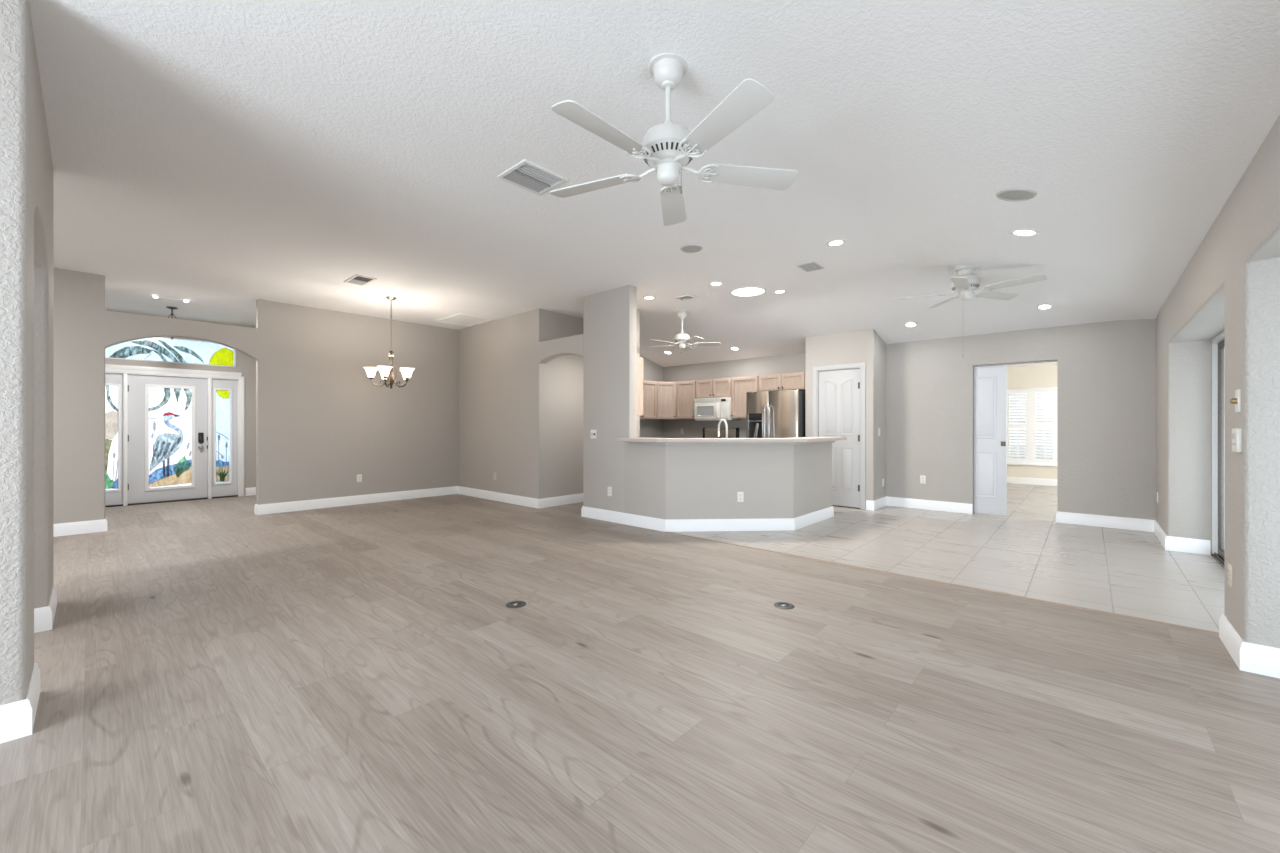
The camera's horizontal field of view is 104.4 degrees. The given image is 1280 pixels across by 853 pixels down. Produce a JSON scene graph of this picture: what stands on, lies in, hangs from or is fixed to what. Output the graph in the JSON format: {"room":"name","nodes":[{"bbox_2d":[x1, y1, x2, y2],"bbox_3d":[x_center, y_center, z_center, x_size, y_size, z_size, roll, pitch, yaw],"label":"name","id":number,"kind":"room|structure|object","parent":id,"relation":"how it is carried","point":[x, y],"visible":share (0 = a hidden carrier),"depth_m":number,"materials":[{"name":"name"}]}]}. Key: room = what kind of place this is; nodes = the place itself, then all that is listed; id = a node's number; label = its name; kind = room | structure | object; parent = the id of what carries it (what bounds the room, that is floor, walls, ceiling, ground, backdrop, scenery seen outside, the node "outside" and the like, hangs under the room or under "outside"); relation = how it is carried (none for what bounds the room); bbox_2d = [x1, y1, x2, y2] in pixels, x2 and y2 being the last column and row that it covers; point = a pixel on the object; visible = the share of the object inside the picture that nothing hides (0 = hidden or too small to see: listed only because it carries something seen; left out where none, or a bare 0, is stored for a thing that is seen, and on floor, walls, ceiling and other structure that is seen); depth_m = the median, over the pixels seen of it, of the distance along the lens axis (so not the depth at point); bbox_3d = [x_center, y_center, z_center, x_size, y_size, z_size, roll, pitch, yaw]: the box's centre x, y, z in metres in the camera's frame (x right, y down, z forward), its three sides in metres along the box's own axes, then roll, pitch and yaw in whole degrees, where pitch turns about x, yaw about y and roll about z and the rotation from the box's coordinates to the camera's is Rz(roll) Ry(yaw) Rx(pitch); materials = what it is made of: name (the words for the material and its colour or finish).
{"room":"empty living room","nodes":[
{"label":"empty living room","id":0,"kind":"room"},
{"bbox_2d":[0,0,52,705],"bbox_3d":[-3.279,-0.295,2.538,2.130,2.990,0.290,0,0,42],"label":"wall","id":1,"kind":"structure","parent":0,"point":[26,165],"depth_m":1.94,"materials":[{"name":"grey paint"}]},
{"bbox_2d":[34,583,56,632],"bbox_3d":[-3.827,1.131,3.044,0.672,0.138,0.306,0,0,42],"label":"baseboard","id":2,"kind":"structure","parent":1,"relation":"attached to","point":[44,617],"depth_m":2.92,"materials":[{"name":"white paint"}]},
{"bbox_2d":[105,310,255,487],"bbox_3d":[-7.782,-0.295,7.638,0.150,2.990,3.300,0,0,42],"label":"wall","id":3,"kind":"structure","parent":0,"point":[246,365],"depth_m":8.59,"materials":[{"name":"grey paint"}]},
{"bbox_2d":[105,337,235,366],"bbox_3d":[-7.508,-1.218,7.919,0.060,0.405,1.645,0,0,42],"label":"window","id":4,"kind":"structure","parent":3,"relation":"in","point":[157,349],"depth_m":7.95,"materials":[{"name":"multicoloured glass"}]},
{"bbox_2d":[105,364,244,506],"bbox_3d":[-7.465,0.138,7.929,0.170,2.125,1.793,0,0,42],"label":"door","id":5,"kind":"structure","parent":3,"relation":"in","point":[172,434],"depth_m":7.92,"materials":[{"name":"white paint"}]},
{"bbox_2d":[245,487,255,495],"bbox_3d":[-6.758,1.131,8.647,0.016,0.138,0.190,0,0,42],"label":"baseboard","id":6,"kind":"structure","parent":3,"relation":"attached to","point":[248,491],"depth_m":8.62,"materials":[{"name":"white paint"}]},
{"bbox_2d":[53,268,457,523],"bbox_3d":[-5.806,-0.295,6.149,0.140,2.990,7.740,0,0,42],"label":"wall","id":7,"kind":"structure","parent":0,"point":[322,423],"depth_m":7.14,"materials":[{"name":"grey paint"}]},
{"bbox_2d":[53,518,106,536],"bbox_3d":[-7.212,1.131,4.580,0.156,0.138,3.126,0,0,42],"label":"baseboard","id":8,"kind":"structure","parent":7,"relation":"attached to","point":[82,527],"depth_m":5.53,"materials":[{"name":"white paint"}]},
{"bbox_2d":[357,474,361,481],"bbox_3d":[-4.336,0.800,7.664,0.012,0.116,0.072,0,0,42],"label":"wall outlet","id":9,"kind":"object","parent":7,"relation":"attached to","point":[359,477],"visible":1,"depth_m":7.66,"materials":[{"name":"white plastic"}]},
{"bbox_2d":[458,309,582,498],"bbox_3d":[-1.960,-0.295,7.795,3.360,2.990,0.140,0,0,42],"label":"wall","id":10,"kind":"structure","parent":0,"point":[499,360],"depth_m":7.91,"materials":[{"name":"grey paint"}]},
{"bbox_2d":[540,309,582,498],"bbox_3d":[-1.163,-0.295,7.706,0.101,2.990,1.025,0,0,42],"label":"wall","id":11,"kind":"structure","parent":0,"point":[561,378],"depth_m":7.58,"materials":[{"name":"grey paint"}]},
{"bbox_2d":[254,486,582,514],"bbox_3d":[-3.150,1.131,7.946,4.580,0.138,1.857,0,0,-8],"label":"baseboard","id":12,"kind":"structure","parent":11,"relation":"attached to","point":[271,508],"depth_m":7.64,"materials":[{"name":"white paint"}]},
{"bbox_2d":[583,285,636,512],"bbox_3d":[-0.398,-0.295,6.384,0.850,2.990,0.140,0,0,42],"label":"wall column","id":13,"kind":"structure","parent":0,"point":[609,316],"depth_m":6.30,"materials":[{"name":"grey paint"}]},
{"bbox_2d":[590,430,596,438],"bbox_3d":[-0.612,0.100,6.468,0.116,0.116,0.025,0,0,42],"label":"plate","id":14,"kind":"object","parent":13,"relation":"attached to","point":[593,433],"visible":1,"depth_m":6.47,"materials":[{"name":"white plastic"}]},
{"bbox_2d":[608,487,611,495],"bbox_3d":[-0.385,0.820,6.271,0.072,0.116,0.012,0,0,42],"label":"wall outlet","id":15,"kind":"object","parent":13,"relation":"attached to","point":[609,488],"visible":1,"depth_m":6.26,"materials":[{"name":"white plastic"}]},
{"bbox_2d":[637,357,642,415],"bbox_3d":[-0.261,-0.527,6.610,0.550,0.765,0.379,0,0,42],"label":"upper cabinet","id":16,"kind":"object","parent":13,"relation":"attached to","point":[639,359],"visible":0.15,"depth_m":6.50,"materials":[{"name":"brown wood"}]},
{"bbox_2d":[637,309,639,437],"bbox_3d":[-0.699,-0.295,7.363,1.050,2.990,0.910,0,0,42],"label":"wall","id":17,"kind":"structure","parent":0,"point":[638,310],"depth_m":7.33,"materials":[{"name":"grey paint"}]},
{"bbox_2d":[0,494,1279,852],"bbox_3d":[-2.931,1.250,4.266,11.870,0.100,8.800,0,0,42],"label":"floor","id":18,"kind":"structure","parent":0,"point":[217,675],"depth_m":2.14,"materials":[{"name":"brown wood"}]},
{"bbox_2d":[506,601,525,607],"bbox_3d":[-0.835,1.197,3.342,0.134,0.006,0.134,0,0,22],"label":"floor outlet","id":19,"kind":"object","parent":18,"relation":"on","point":[514,604],"visible":1,"depth_m":3.33,"materials":[{"name":"grey metal"}]},
{"bbox_2d":[774,602,794,608],"bbox_3d":[0.965,1.197,3.320,0.134,0.006,0.134,0,0,-28],"label":"floor outlet","id":20,"kind":"object","parent":18,"relation":"on","point":[781,605],"visible":1,"depth_m":3.31,"materials":[{"name":"grey metal"}]},
{"bbox_2d":[666,531,1218,634],"bbox_3d":[1.825,1.197,4.250,4.130,0.006,0.035,0,0,42],"label":"threshold","id":21,"kind":"object","parent":18,"relation":"on","point":[1077,607],"visible":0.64,"depth_m":3.61,"materials":[{"name":"beige wood"}]},
{"bbox_2d":[640,355,662,437],"bbox_3d":[-0.451,-0.295,9.539,0.140,2.990,2.650,0,0,42],"label":"wall","id":22,"kind":"structure","parent":0,"point":[649,428],"depth_m":10.20,"materials":[{"name":"grey paint"}]},
{"bbox_2d":[640,380,656,418],"bbox_3d":[0.062,-0.517,9.720,0.379,0.745,0.468,0,0,42],"label":"upper cabinet","id":23,"kind":"object","parent":22,"relation":"attached to","point":[649,387],"visible":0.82,"depth_m":9.64,"materials":[{"name":"brown wood"}]},
{"bbox_2d":[29,0,1279,366],"bbox_3d":[-2.015,-1.528,5.325,11.870,0.705,11.600,0,0,42],"label":"ceiling","id":24,"kind":"structure","parent":0,"point":[221,157],"depth_m":2.92,"materials":[{"name":"white paint"}]},
{"bbox_2d":[153,295,188,302],"bbox_3d":[-6.292,-1.712,6.655,0.048,0.036,0.348,0,0,42],"label":"ceiling light","id":25,"kind":"object","parent":24,"relation":"attached to","point":[154,296],"visible":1,"depth_m":6.63,"materials":[{"name":"white metal"}]},
{"bbox_2d":[166,306,177,339],"bbox_3d":[-6.801,-1.492,7.210,0.220,0.475,0.220,0,0,42],"label":"pendant lamp","id":26,"kind":"object","parent":24,"relation":"hanging from","point":[171,308],"visible":0.33,"depth_m":7.20,"materials":[{"name":"brown metal"}]},
{"bbox_2d":[344,274,376,285],"bbox_3d":[-3.306,-1.726,5.858,0.420,0.017,0.220,0,0,42],"label":"ceiling vent","id":27,"kind":"object","parent":24,"relation":"in","point":[352,280],"visible":1,"depth_m":5.84,"materials":[{"name":"white metal"}]},
{"bbox_2d":[368,296,409,388],"bbox_3d":[-3.350,-1.117,6.672,0.625,1.225,0.639,0,0,42],"label":"chandelier","id":28,"kind":"object","parent":24,"relation":"hanging from","point":[390,378],"visible":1,"depth_m":6.63,"materials":[{"name":"silver metal"}]},
{"bbox_2d":[436,313,493,326],"bbox_3d":[-2.850,-1.725,8.047,0.800,0.018,0.580,0,0,42],"label":"attic hatch","id":29,"kind":"object","parent":24,"relation":"attached to","point":[461,319],"visible":1,"depth_m":8.03,"materials":[{"name":"white paint"}]},
{"bbox_2d":[497,159,567,194],"bbox_3d":[-0.748,-1.726,3.453,0.330,0.015,0.360,0,0,42],"label":"ceiling vent","id":30,"kind":"object","parent":24,"relation":"in","point":[512,176],"visible":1,"depth_m":3.45,"materials":[{"name":"white metal"}]},
{"bbox_2d":[643,296,655,299],"bbox_3d":[0.123,-1.727,6.654,0.173,0.014,0.173,0,0,42],"label":"recessed light","id":31,"kind":"object","parent":24,"relation":"in","point":[644,297],"visible":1,"depth_m":6.63,"materials":[{"name":"white glass"}]},
{"bbox_2d":[550,53,797,225],"bbox_3d":[0.090,-1.431,2.393,1.209,0.658,1.264,0,0,25],"label":"ceiling fan","id":32,"kind":"object","parent":24,"relation":"hanging from","point":[668,147],"visible":0.99,"depth_m":2.29,"materials":[{"name":"white metal"}]},
{"bbox_2d":[648,310,720,350],"bbox_3d":[0.605,-1.428,7.458,1.117,0.664,1.117,0,0,42],"label":"ceiling fan","id":33,"kind":"object","parent":24,"relation":"hanging from","point":[682,338],"visible":0.98,"depth_m":7.41,"materials":[{"name":"white metal"}]},
{"bbox_2d":[674,294,696,300],"bbox_3d":[0.605,-1.726,6.651,0.250,0.016,0.190,0,0,42],"label":"ceiling vent","id":34,"kind":"object","parent":24,"relation":"in","point":[688,295],"visible":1,"depth_m":6.63,"materials":[{"name":"white metal"}]},
{"bbox_2d":[681,244,701,252],"bbox_3d":[0.499,-1.728,4.819,0.212,0.013,0.212,0,0,42],"label":"ceiling speaker","id":35,"kind":"object","parent":24,"relation":"attached to","point":[692,248],"visible":1,"depth_m":4.80,"materials":[{"name":"grey"}]},
{"bbox_2d":[682,246,700,251],"bbox_3d":[0.499,-1.726,4.819,0.177,0.011,0.177,0,0,42],"label":"grille","id":36,"kind":"object","parent":35,"relation":"attached to","point":[684,248],"depth_m":4.81,"materials":[{"name":"grey metal"}]},
{"bbox_2d":[709,281,722,285],"bbox_3d":[0.921,-1.727,6.001,0.173,0.014,0.173,0,0,42],"label":"recessed light","id":37,"kind":"object","parent":24,"relation":"in","point":[717,283],"visible":1,"depth_m":5.98,"materials":[{"name":"white glass"}]},
{"bbox_2d":[730,286,766,296],"bbox_3d":[1.385,-1.718,6.350,0.470,0.032,0.470,0,0,42],"label":"skylight","id":38,"kind":"object","parent":24,"relation":"attached to","point":[748,291],"visible":1,"depth_m":6.29,"materials":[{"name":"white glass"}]},
{"bbox_2d":[732,288,763,295],"bbox_3d":[1.385,-1.717,6.350,0.406,0.030,0.406,0,0,42],"label":"diffuser","id":39,"kind":"object","parent":38,"relation":"attached to","point":[737,291],"depth_m":6.30,"materials":[{"name":"white plastic"}]},
{"bbox_2d":[773,290,786,293],"bbox_3d":[1.795,-1.727,6.357,0.173,0.014,0.173,0,0,42],"label":"recessed light","id":40,"kind":"object","parent":24,"relation":"in","point":[775,291],"visible":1,"depth_m":6.34,"materials":[{"name":"white glass"}]},
{"bbox_2d":[797,262,823,271],"bbox_3d":[1.845,-1.727,5.368,0.190,0.015,0.270,0,0,42],"label":"ceiling vent","id":41,"kind":"object","parent":24,"relation":"in","point":[812,263],"visible":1,"depth_m":5.36,"materials":[{"name":"grey metal"}]},
{"bbox_2d":[826,239,845,246],"bbox_3d":[1.845,-1.727,4.667,0.173,0.014,0.173,0,0,42],"label":"recessed light","id":42,"kind":"object","parent":24,"relation":"in","point":[838,242],"visible":1,"depth_m":4.65,"materials":[{"name":"white glass"}]},
{"bbox_2d":[904,322,917,326],"bbox_3d":[3.707,-1.393,6.787,0.170,0.053,0.170,0,0,-8],"label":"recessed light","id":43,"kind":"object","parent":24,"relation":"in","point":[908,324],"visible":1,"depth_m":6.77,"materials":[{"name":"white glass"}]},
{"bbox_2d":[893,265,1046,356],"bbox_3d":[3.308,-1.173,5.032,1.280,0.939,1.246,0,0,42],"label":"ceiling fan","id":44,"kind":"object","parent":24,"relation":"hanging from","point":[966,282],"visible":1,"depth_m":4.98,"materials":[{"name":"white"}]},
{"bbox_2d":[996,188,1036,200],"bbox_3d":[2.396,-1.476,3.159,0.212,0.062,0.206,0,0,-44],"label":"ceiling speaker","id":45,"kind":"object","parent":24,"relation":"attached to","point":[1018,194],"visible":1,"depth_m":3.15,"materials":[{"name":"grey"}]},
{"bbox_2d":[999,191,1032,199],"bbox_3d":[2.395,-1.474,3.159,0.177,0.011,0.177,19,12,41],"label":"grille","id":46,"kind":"object","parent":45,"relation":"attached to","point":[1003,195],"depth_m":3.16,"materials":[{"name":"grey metal"}]},
{"bbox_2d":[1009,229,1039,236],"bbox_3d":[2.938,-1.481,3.787,0.190,0.058,0.190,0,0,-8],"label":"recessed light","id":47,"kind":"object","parent":24,"relation":"in","point":[1017,232],"visible":1,"depth_m":3.78,"materials":[{"name":"white glass"}]},
{"bbox_2d":[1036,304,1053,309],"bbox_3d":[4.741,-1.403,5.799,0.170,0.053,0.170,0,0,-8],"label":"recessed light","id":48,"kind":"object","parent":24,"relation":"in","point":[1039,307],"visible":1,"depth_m":5.81,"materials":[{"name":"white glass"}]},
{"bbox_2d":[625,442,831,518],"bbox_3d":[1.241,0.690,6.051,2.793,1.020,0.810,0,0,-11],"label":"wall","id":49,"kind":"structure","parent":0,"point":[662,481],"depth_m":5.72,"materials":[{"name":"grey paint"}]},
{"bbox_2d":[581,506,833,531],"bbox_3d":[0.898,1.131,6.184,3.366,0.138,1.078,0,0,0],"label":"baseboard","id":50,"kind":"structure","parent":49,"relation":"attached to","point":[772,524],"depth_m":5.72,"materials":[{"name":"white paint"}]},
{"bbox_2d":[617,437,846,444],"bbox_3d":[1.276,0.174,5.993,3.043,0.072,1.030,0,0,-13],"label":"countertop","id":51,"kind":"structure","parent":49,"relation":"on","point":[794,440],"depth_m":5.66,"materials":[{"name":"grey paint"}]},
{"bbox_2d":[737,492,743,501],"bbox_3d":[1.155,0.810,5.704,0.072,0.116,0.012,0,0,-3],"label":"wall outlet","id":52,"kind":"object","parent":49,"relation":"attached to","point":[740,495],"visible":1,"depth_m":5.70,"materials":[{"name":"white plastic"}]},
{"bbox_2d":[805,329,874,500],"bbox_3d":[2.995,-0.135,7.469,1.010,2.670,0.100,0,0,42],"label":"wall","id":53,"kind":"structure","parent":0,"point":[858,346],"depth_m":7.32,"materials":[{"name":"grey paint"}]},
{"bbox_2d":[813,362,865,509],"bbox_3d":[2.986,0.138,7.443,0.780,2.125,0.151,0,0,42],"label":"door","id":54,"kind":"structure","parent":53,"relation":"in","point":[839,391],"depth_m":7.37,"materials":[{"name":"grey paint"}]},
{"bbox_2d":[866,496,972,513],"bbox_3d":[3.907,1.131,6.971,1.200,0.138,0.616,0,0,42],"label":"baseboard","id":55,"kind":"structure","parent":53,"relation":"attached to","point":[955,507],"depth_m":7.13,"materials":[{"name":"white paint"}]},
{"bbox_2d":[875,331,885,499],"bbox_3d":[3.534,-0.120,7.387,0.100,2.640,0.500,0,0,42],"label":"wall","id":56,"kind":"structure","parent":0,"point":[880,346],"depth_m":7.34,"materials":[{"name":"grey paint"}]},
{"bbox_2d":[586,483,1223,631],"bbox_3d":[4.227,1.251,7.960,9.200,0.098,8.720,0,0,42],"label":"floor tile","id":57,"kind":"structure","parent":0,"point":[1024,552],"depth_m":4.62,"materials":[{"name":"tile"}]},
{"bbox_2d":[703,428,738,437],"bbox_3d":[1.331,0.603,9.218,0.765,1.155,0.696,0,0,42],"label":"range","id":58,"kind":"object","parent":57,"relation":"on","point":[707,432],"visible":0.13,"depth_m":9.39,"materials":[{"name":"grey"}]},
{"bbox_2d":[746,389,804,437],"bbox_3d":[2.332,0.312,8.212,0.900,1.775,0.847,0,0,42],"label":"refrigerator","id":59,"kind":"object","parent":57,"relation":"on","point":[781,413],"visible":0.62,"depth_m":7.89,"materials":[{"name":"grey metal"}]},
{"bbox_3d":[1.211,0.765,6.426,1.440,0.870,2.040,0,0,42],"label":"cabinet","id":60,"kind":"object","parent":57,"relation":"on","visible":0},
{"bbox_3d":[1.213,0.310,6.428,1.450,0.040,2.055,0,0,42],"label":"countertop","id":61,"kind":"structure","parent":60,"relation":"on","visible":0},
{"bbox_2d":[717,419,727,437],"bbox_3d":[1.060,0.096,6.274,0.231,0.388,0.110,0,0,42],"label":"faucet","id":62,"kind":"object","parent":61,"relation":"on","point":[721,420],"visible":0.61,"depth_m":6.27,"materials":[{"name":"white metal"}]},
{"bbox_2d":[663,319,1155,519],"bbox_3d":[3.181,-0.060,8.144,7.400,2.520,0.150,0,0,42],"label":"wall","id":63,"kind":"structure","parent":0,"point":[1106,371],"depth_m":6.31,"materials":[{"name":"grey paint"}]},
{"bbox_2d":[656,381,675,419],"bbox_3d":[0.506,-0.517,10.038,0.629,0.745,0.606,0,0,40],"label":"upper cabinet","id":64,"kind":"object","parent":63,"relation":"attached to","point":[666,391],"visible":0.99,"depth_m":9.80,"materials":[{"name":"brown wood"}]},
{"bbox_2d":[676,380,695,418],"bbox_3d":[0.989,-0.517,9.764,0.465,0.745,0.374,0,0,42],"label":"upper cabinet","id":65,"kind":"object","parent":63,"relation":"attached to","point":[685,390],"visible":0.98,"depth_m":9.66,"materials":[{"name":"brown wood"}]},
{"bbox_2d":[696,377,730,398],"bbox_3d":[1.455,-0.713,9.344,0.770,0.355,0.374,0,0,42],"label":"upper cabinet","id":66,"kind":"object","parent":63,"relation":"attached to","point":[718,387],"visible":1,"depth_m":9.21,"materials":[{"name":"brown wood"}]},
{"bbox_2d":[694,397,739,420],"bbox_3d":[1.426,-0.323,9.301,0.765,0.415,0.475,0,0,42],"label":"microwave","id":67,"kind":"object","parent":66,"relation":"attached to","point":[705,409],"visible":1,"depth_m":9.15,"materials":[{"name":"white"}]},
{"bbox_2d":[731,375,758,418],"bbox_3d":[1.948,-0.517,8.898,0.540,0.745,0.374,0,0,42],"label":"upper cabinet","id":68,"kind":"object","parent":63,"relation":"attached to","point":[740,386],"visible":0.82,"depth_m":8.83,"materials":[{"name":"brown wood"}]},
{"bbox_2d":[759,372,804,390],"bbox_3d":[2.467,-0.745,8.429,0.840,0.290,0.374,0,0,42],"label":"upper cabinet","id":69,"kind":"object","parent":63,"relation":"attached to","point":[796,380],"visible":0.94,"depth_m":8.29,"materials":[{"name":"brown wood"}]},
{"bbox_2d":[920,475,925,483],"bbox_3d":[4.107,0.770,7.200,0.072,0.116,0.012,0,0,42],"label":"wall outlet","id":70,"kind":"object","parent":63,"relation":"attached to","point":[922,478],"visible":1,"depth_m":7.20,"materials":[{"name":"white plastic"}]},
{"bbox_2d":[974,360,1056,515],"bbox_3d":[4.935,0.175,6.547,0.876,2.019,0.047,0,0,42],"label":"door","id":71,"kind":"structure","parent":63,"relation":"in","point":[990,381],"depth_m":6.70,"materials":[{"name":"white paint"}]},
{"bbox_2d":[1007,364,1056,478],"bbox_3d":[8.358,-0.035,10.070,6.100,2.470,0.150,0,0,42],"label":"wall","id":72,"kind":"structure","parent":0,"point":[1039,376],"depth_m":10.22,"materials":[{"name":"beige paint"}]},
{"bbox_2d":[1007,387,1056,466],"bbox_3d":[8.087,0.005,10.240,1.910,1.590,0.180,0,0,42],"label":"window","id":73,"kind":"structure","parent":72,"relation":"in","point":[1032,403],"depth_m":10.19,"materials":[{"name":"white paint"}]},
{"bbox_2d":[1007,477,1056,485],"bbox_3d":[8.302,1.131,10.008,5.700,0.138,0.016,0,0,42],"label":"baseboard","id":74,"kind":"structure","parent":72,"relation":"attached to","point":[1013,480],"depth_m":10.20,"materials":[{"name":"white paint"}]},
{"bbox_2d":[1007,362,1056,366],"bbox_3d":[6.819,-1.300,8.367,6.100,0.100,5.040,0,0,42],"label":"ceiling","id":75,"kind":"structure","parent":0,"point":[1045,363],"depth_m":10.00,"materials":[{"name":"white paint"}]},
{"bbox_2d":[1156,115,1279,648],"bbox_3d":[2.227,-0.055,1.391,0.300,2.510,11.450,0,0,42],"label":"wall","id":76,"kind":"structure","parent":0,"point":[1230,284],"depth_m":2.57,"materials":[{"name":"grey paint"}]},
{"bbox_2d":[1056,511,1210,554],"bbox_3d":[5.491,1.131,5.456,0.698,0.138,1.703,0,0,4],"label":"baseboard","id":77,"kind":"structure","parent":76,"relation":"attached to","point":[1170,543],"depth_m":5.69,"materials":[{"name":"white paint"}]},
{"bbox_2d":[1212,331,1223,566],"bbox_3d":[4.469,0.195,3.577,0.125,2.010,2.700,0,0,42],"label":"door","id":78,"kind":"structure","parent":76,"relation":"in","point":[1218,341],"depth_m":4.53,"materials":[{"name":"white metal"}]},
{"bbox_2d":[1228,563,1231,586],"bbox_3d":[3.175,0.800,2.671,0.012,0.116,0.072,0,0,42],"label":"wall outlet","id":79,"kind":"object","parent":76,"relation":"attached to","point":[1229,564],"visible":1,"depth_m":2.66,"materials":[{"name":"beige plastic"}]},
{"bbox_2d":[1230,389,1240,412],"bbox_3d":[3.041,-0.130,2.536,0.030,0.116,0.072,0,0,42],"label":"dimmer switch","id":80,"kind":"object","parent":76,"relation":"attached to","point":[1237,400],"visible":1,"depth_m":2.52,"materials":[{"name":"white plastic"}]},
{"bbox_2d":[1231,428,1241,451],"bbox_3d":[3.044,0.070,2.533,0.021,0.120,0.120,0,0,42],"label":"control keypad","id":81,"kind":"object","parent":76,"relation":"attached to","point":[1236,435],"visible":1,"depth_m":2.50,"materials":[{"name":"white plastic"}]},
{"bbox_2d":[1219,614,1279,678],"bbox_3d":[3.238,1.131,2.540,0.291,0.138,0.522,0,0,42],"label":"baseboard","id":82,"kind":"object","parent":76,"relation":"attached to","point":[1249,657],"visible":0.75,"depth_m":2.42,"materials":[{"name":"white paint"}]},
{"label":"outside","id":83,"kind":"structure","parent":0,"visible":0},
{"bbox_2d":[1009,446,1052,459],"bbox_3d":[16.383,1.355,21.114,36.000,0.190,26.700,0,0,42],"label":"ground","id":84,"kind":"structure","parent":83,"point":[1009,446],"depth_m":24.04,"materials":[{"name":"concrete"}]},
{"bbox_3d":[-3.560,-0.295,0.751,0.150,2.990,2.740,0,0,42],"label":"wall","id":85,"kind":"structure","parent":0,"visible":0},
{"bbox_2d":[0,663,39,743],"bbox_3d":[-3.495,1.131,1.032,0.462,0.138,2.846,0,0,42],"label":"baseboard","id":86,"kind":"structure","parent":85,"relation":"attached to","point":[17,719],"depth_m":1.92,"materials":[{"name":"white paint"}]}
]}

